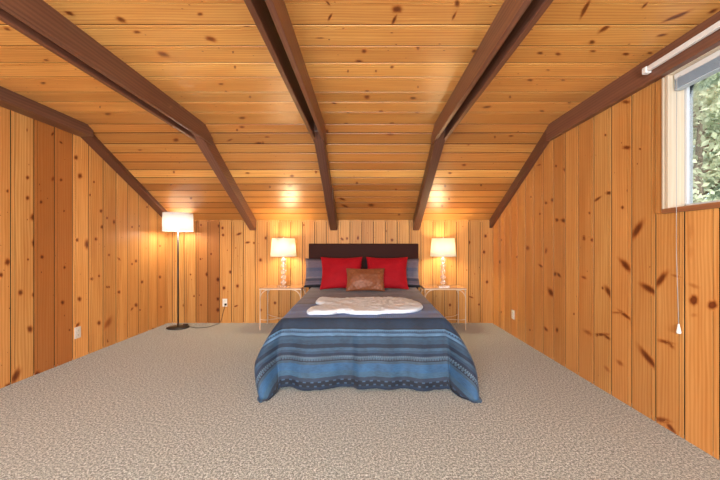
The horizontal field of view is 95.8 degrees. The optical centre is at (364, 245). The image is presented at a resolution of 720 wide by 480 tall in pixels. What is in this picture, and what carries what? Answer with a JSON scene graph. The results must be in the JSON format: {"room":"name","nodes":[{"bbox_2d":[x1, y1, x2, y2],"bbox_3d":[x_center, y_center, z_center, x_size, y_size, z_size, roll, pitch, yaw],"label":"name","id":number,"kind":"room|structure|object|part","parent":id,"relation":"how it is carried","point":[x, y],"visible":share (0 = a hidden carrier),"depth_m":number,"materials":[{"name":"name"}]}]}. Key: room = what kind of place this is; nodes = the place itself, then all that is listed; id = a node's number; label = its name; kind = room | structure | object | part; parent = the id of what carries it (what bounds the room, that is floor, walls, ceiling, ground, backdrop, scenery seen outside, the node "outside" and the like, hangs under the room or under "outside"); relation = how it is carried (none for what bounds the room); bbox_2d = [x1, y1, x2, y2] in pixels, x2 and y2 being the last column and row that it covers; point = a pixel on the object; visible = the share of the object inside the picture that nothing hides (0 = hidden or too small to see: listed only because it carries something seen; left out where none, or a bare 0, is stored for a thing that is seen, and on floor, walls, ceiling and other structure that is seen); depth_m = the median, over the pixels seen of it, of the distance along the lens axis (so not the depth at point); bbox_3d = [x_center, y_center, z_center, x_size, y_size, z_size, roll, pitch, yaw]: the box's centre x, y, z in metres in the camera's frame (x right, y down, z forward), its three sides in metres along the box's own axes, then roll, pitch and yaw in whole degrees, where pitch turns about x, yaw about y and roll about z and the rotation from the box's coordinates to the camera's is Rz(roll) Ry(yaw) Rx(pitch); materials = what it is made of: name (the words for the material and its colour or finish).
{"room":"attic bedroom","nodes":[
{"label":"attic bedroom","id":0,"kind":"room"},
{"bbox_2d":[0,106,167,387],"bbox_3d":[-3.045,-0.043,1.375,0.051,2.574,7.350,0,0,0],"label":"wall","id":1,"kind":"structure","parent":0,"point":[79,246],"depth_m":3.26,"materials":[{"name":"brown wood"}]},
{"bbox_2d":[74,326,80,338],"bbox_3d":[-3.014,0.908,3.412,0.012,0.120,0.072,0,0,0],"label":"wall outlet","id":2,"kind":"object","parent":1,"relation":"attached to","point":[77,330],"visible":1,"depth_m":3.40,"materials":[{"name":"plastic"}]},
{"bbox_2d":[0,86,166,216],"bbox_3d":[-2.945,-0.812,1.349,0.149,0.938,7.258,0,0,0],"label":"ceiling beam","id":3,"kind":"structure","parent":1,"relation":"attached to","point":[10,100],"depth_m":3.22,"materials":[{"name":"brown wood"}]},
{"bbox_2d":[165,220,491,322],"bbox_3d":[-0.535,0.360,5.005,5.110,1.680,0.051,0,0,0],"label":"wall","id":4,"kind":"structure","parent":0,"point":[224,259],"depth_m":4.98,"materials":[{"name":"brown wood"}]},
{"bbox_2d":[0,0,719,221],"bbox_3d":[-0.535,-0.837,1.340,5.110,0.946,7.420,0,0,0],"label":"ceiling","id":5,"kind":"structure","parent":0,"point":[382,73],"depth_m":2.55,"materials":[{"name":"brown wood"}]},
{"bbox_2d":[0,0,255,229],"bbox_3d":[-1.716,-0.781,1.349,0.130,1.085,7.258,0,0,0],"label":"ceiling beam","id":6,"kind":"structure","parent":5,"relation":"attached to","point":[37,20],"depth_m":2.13,"materials":[{"name":"brown wood"}]},
{"bbox_2d":[244,0,336,229],"bbox_3d":[-0.480,-0.781,1.349,0.130,1.085,7.258,0,0,0],"label":"ceiling beam","id":7,"kind":"structure","parent":5,"relation":"attached to","point":[271,18],"depth_m":2.13,"materials":[{"name":"brown wood"}]},
{"bbox_2d":[413,0,553,229],"bbox_3d":[0.782,-0.781,1.349,0.130,1.085,7.258,0,0,0],"label":"ceiling beam","id":8,"kind":"structure","parent":5,"relation":"attached to","point":[515,19],"depth_m":2.11,"materials":[{"name":"brown wood"}]},
{"bbox_2d":[0,322,719,479],"bbox_3d":[-0.535,1.205,1.315,5.170,0.050,7.530,0,0,0],"label":"floor","id":9,"kind":"structure","parent":0,"point":[158,403],"depth_m":2.11,"materials":[{"name":"carpet"}]},
{"bbox_2d":[162,212,226,329],"bbox_3d":[-2.485,0.354,4.714,0.814,1.652,0.394,0,0,-9],"label":"floor lamp","id":10,"kind":"object","parent":9,"relation":"on","point":[177,222],"visible":1,"depth_m":4.57,"materials":[{"name":"white fabric"}]},
{"bbox_3d":[-2.692,-0.342,4.680,0.394,0.260,0.394,0,0,0],"label":"lamp shade","id":11,"kind":"part","parent":10,"relation":"part of","materials":[{"name":"white fabric"}]},
{"bbox_2d":[259,285,305,329],"bbox_3d":[-1.190,0.884,4.750,0.590,0.592,0.380,0,0,0],"label":"nightstand","id":12,"kind":"object","parent":9,"relation":"on","point":[266,287],"visible":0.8,"depth_m":4.61,"materials":[{"name":"white wood"}]},
{"bbox_3d":[-1.475,0.898,4.570,0.015,0.564,0.015,0,0,-22],"label":"leg","id":13,"kind":"part","parent":12,"relation":"part of","materials":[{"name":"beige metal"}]},
{"bbox_3d":[-1.475,0.898,4.930,0.015,0.564,0.015,0,0,22],"label":"leg","id":14,"kind":"part","parent":12,"relation":"part of","materials":[{"name":"white wood"}]},
{"bbox_3d":[-1.190,0.609,4.750,0.590,0.014,0.380,0,0,0],"label":"apron frame","id":15,"kind":"part","parent":12,"relation":"part of","materials":[{"name":"beige metal"}]},
{"bbox_2d":[270,237,296,286],"bbox_3d":[-1.192,0.226,4.755,0.374,0.725,0.374,0,0,0],"label":"table lamp","id":16,"kind":"object","parent":12,"relation":"on","point":[283,247],"visible":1,"depth_m":4.62,"materials":[{"name":"white fabric"}]},
{"bbox_3d":[-1.192,0.019,4.755,0.374,0.263,0.374,0,0,0],"label":"lamp shade","id":17,"kind":"part","parent":16,"relation":"part of","materials":[{"name":"beige fabric"}]},
{"bbox_2d":[309,244,417,288],"bbox_3d":[-0.022,0.572,3.917,1.650,1.216,2.075,0,0,0],"label":"bed","id":18,"kind":"object","parent":9,"relation":"on","point":[316,251],"visible":0.06,"depth_m":4.88,"materials":[{"name":"brown wood"}]},
{"bbox_2d":[254,287,481,402],"bbox_3d":[0.013,0.891,3.642,1.901,0.578,2.424,0,0,0],"label":"bedspread","id":19,"kind":"object","parent":18,"relation":"on","point":[421,350],"visible":0.8,"depth_m":2.68,"materials":[{"name":"blue fabric"}]},
{"bbox_2d":[304,258,321,287],"bbox_3d":[-0.482,0.392,4.753,0.805,0.417,0.210,0,0,3],"label":"sham pillow","id":20,"kind":"object","parent":19,"relation":"on","point":[313,266],"visible":0.41,"depth_m":4.69,"materials":[{"name":"grey fabric"}]},
{"bbox_2d":[320,257,361,289],"bbox_3d":[-0.329,0.378,4.559,0.604,0.446,0.237,0,0,-5],"label":"throw cushion","id":21,"kind":"object","parent":19,"relation":"on","point":[334,272],"visible":0.77,"depth_m":4.50,"materials":[{"name":"red fabric"}]},
{"bbox_2d":[307,297,422,314],"bbox_3d":[0.020,0.584,3.283,1.112,0.048,0.846,0,0,0],"label":"sheepskin rug","id":22,"kind":"object","parent":19,"relation":"on","point":[325,305],"visible":1,"depth_m":3.08,"materials":[{"name":"white fur"}]},
{"bbox_2d":[346,268,384,290],"bbox_3d":[0.005,0.451,4.339,0.520,0.300,0.167,0,0,0],"label":"lumbar cushion","id":23,"kind":"object","parent":19,"relation":"on","point":[357,279],"visible":1,"depth_m":4.29,"materials":[{"name":"orange leather"}]},
{"bbox_2d":[366,257,408,289],"bbox_3d":[0.309,0.378,4.561,0.603,0.446,0.234,0,0,4],"label":"throw cushion","id":24,"kind":"object","parent":19,"relation":"on","point":[395,276],"visible":0.7,"depth_m":4.50,"materials":[{"name":"red fabric"}]},
{"bbox_2d":[365,258,419,287],"bbox_3d":[0.398,0.392,4.752,0.803,0.417,0.205,0,0,2],"label":"sham pillow","id":25,"kind":"object","parent":19,"relation":"on","point":[412,264],"visible":0.38,"depth_m":4.70,"materials":[{"name":"grey fabric"}]},
{"bbox_2d":[420,285,466,329],"bbox_3d":[1.130,0.884,4.750,0.590,0.592,0.380,0,0,0],"label":"nightstand","id":26,"kind":"object","parent":9,"relation":"on","point":[425,287],"visible":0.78,"depth_m":4.61,"materials":[{"name":"white wood"}]},
{"bbox_2d":[430,237,455,286],"bbox_3d":[1.142,0.226,4.755,0.374,0.725,0.374,0,0,0],"label":"table lamp","id":27,"kind":"object","parent":26,"relation":"on","point":[442,247],"visible":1,"depth_m":4.63,"materials":[{"name":"white fabric"}]},
{"bbox_3d":[1.142,0.019,4.755,0.374,0.263,0.374,0,0,0],"label":"lamp shade","id":28,"kind":"part","parent":27,"relation":"part of","materials":[{"name":"beige fabric"}]},
{"bbox_3d":[1.130,0.609,4.750,0.590,0.014,0.380,0,0,0],"label":"apron frame","id":29,"kind":"part","parent":26,"relation":"part of","materials":[{"name":"beige metal"}]},
{"bbox_3d":[1.415,0.898,4.930,0.015,0.564,0.015,0,0,22],"label":"leg","id":30,"kind":"part","parent":26,"relation":"part of","materials":[{"name":"white wood"}]},
{"bbox_3d":[1.415,0.898,4.570,0.015,0.564,0.015,0,0,-22],"label":"leg","id":31,"kind":"part","parent":26,"relation":"part of","materials":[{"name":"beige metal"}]},
{"bbox_2d":[492,24,719,459],"bbox_3d":[1.975,-0.090,1.375,0.051,2.580,7.350,0,0,0],"label":"wall","id":32,"kind":"structure","parent":0,"point":[583,259],"depth_m":2.52,"materials":[{"name":"brown wood"}]},
{"bbox_2d":[489,11,719,227],"bbox_3d":[1.925,-0.778,1.349,0.049,1.005,7.258,0,0,0],"label":"ceiling beam","id":33,"kind":"structure","parent":32,"relation":"attached to","point":[633,81],"depth_m":2.43,"materials":[{"name":"brown wood"}]},
{"bbox_2d":[642,20,719,74],"bbox_3d":[1.879,-1.170,1.343,0.041,0.044,1.685,0,0,0],"label":"track","id":34,"kind":"object","parent":33,"relation":"attached to","point":[646,70],"visible":1,"depth_m":1.91,"materials":[{"name":"white metal"}]},
{"bbox_2d":[655,46,719,213],"bbox_3d":[2.014,-0.667,1.442,0.163,0.915,1.463,0,0,0],"label":"window","id":35,"kind":"structure","parent":32,"relation":"in","point":[665,92],"depth_m":2.09,"materials":[{"name":"white wood"}]},
{"bbox_3d":[1.944,-0.655,2.148,0.009,0.880,0.050,0,0,0],"label":"casing","id":36,"kind":"part","parent":35,"relation":"part of","materials":[{"name":"brown wood"}]},
{"bbox_3d":[1.942,-0.657,2.116,0.015,0.875,0.012,0,0,0],"label":"casing","id":37,"kind":"part","parent":35,"relation":"part of","materials":[{"name":"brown wood"}]},
{"bbox_3d":[1.940,-0.226,1.414,0.017,0.031,1.408,0,0,0],"label":"casing","id":38,"kind":"part","parent":35,"relation":"part of","materials":[{"name":"brown wood"}]},
{"bbox_3d":[2.069,-0.667,1.419,0.004,0.815,1.298,0,0,0],"label":"pane","id":39,"kind":"part","parent":35,"relation":"part of","materials":[{"name":"clear glass"}]},
{"bbox_2d":[674,50,719,333],"bbox_3d":[1.970,-0.276,1.423,0.098,1.635,1.306,0,0,0],"label":"window blind","id":40,"kind":"object","parent":35,"relation":"attached to","point":[708,66],"visible":1,"depth_m":1.97,"materials":[{"name":"white fabric"}]},
{"bbox_3d":[1.948,-0.288,2.015,0.053,1.556,0.013,0,0,-25],"label":"pull cord","id":41,"kind":"part","parent":40,"relation":"part of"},
{"bbox_3d":[1.995,-0.996,1.423,0.044,0.009,1.301,0,0,0],"label":"rail","id":42,"kind":"part","parent":40,"relation":"part of","materials":[{"name":"grey metal"}]},
{"bbox_3d":[2.070,-0.670,1.419,0.040,0.850,1.338,0,0,0],"label":"frame","id":43,"kind":"part","parent":35,"relation":"part of","materials":[{"name":"white metal"}]},
{"label":"outside","id":44,"kind":"structure","parent":0,"visible":0},
{"bbox_3d":[5.000,4.080,5.000,70.000,0.200,70.000,0,0,0],"label":"ground","id":45,"kind":"structure","parent":44,"visible":0},
{"bbox_2d":[693,72,719,202],"bbox_3d":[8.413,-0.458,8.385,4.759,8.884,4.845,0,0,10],"label":"leafy tree","id":46,"kind":"object","parent":45,"relation":"on","point":[706,119],"visible":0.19,"depth_m":7.62,"materials":[{"name":"green plant"}]}
]}

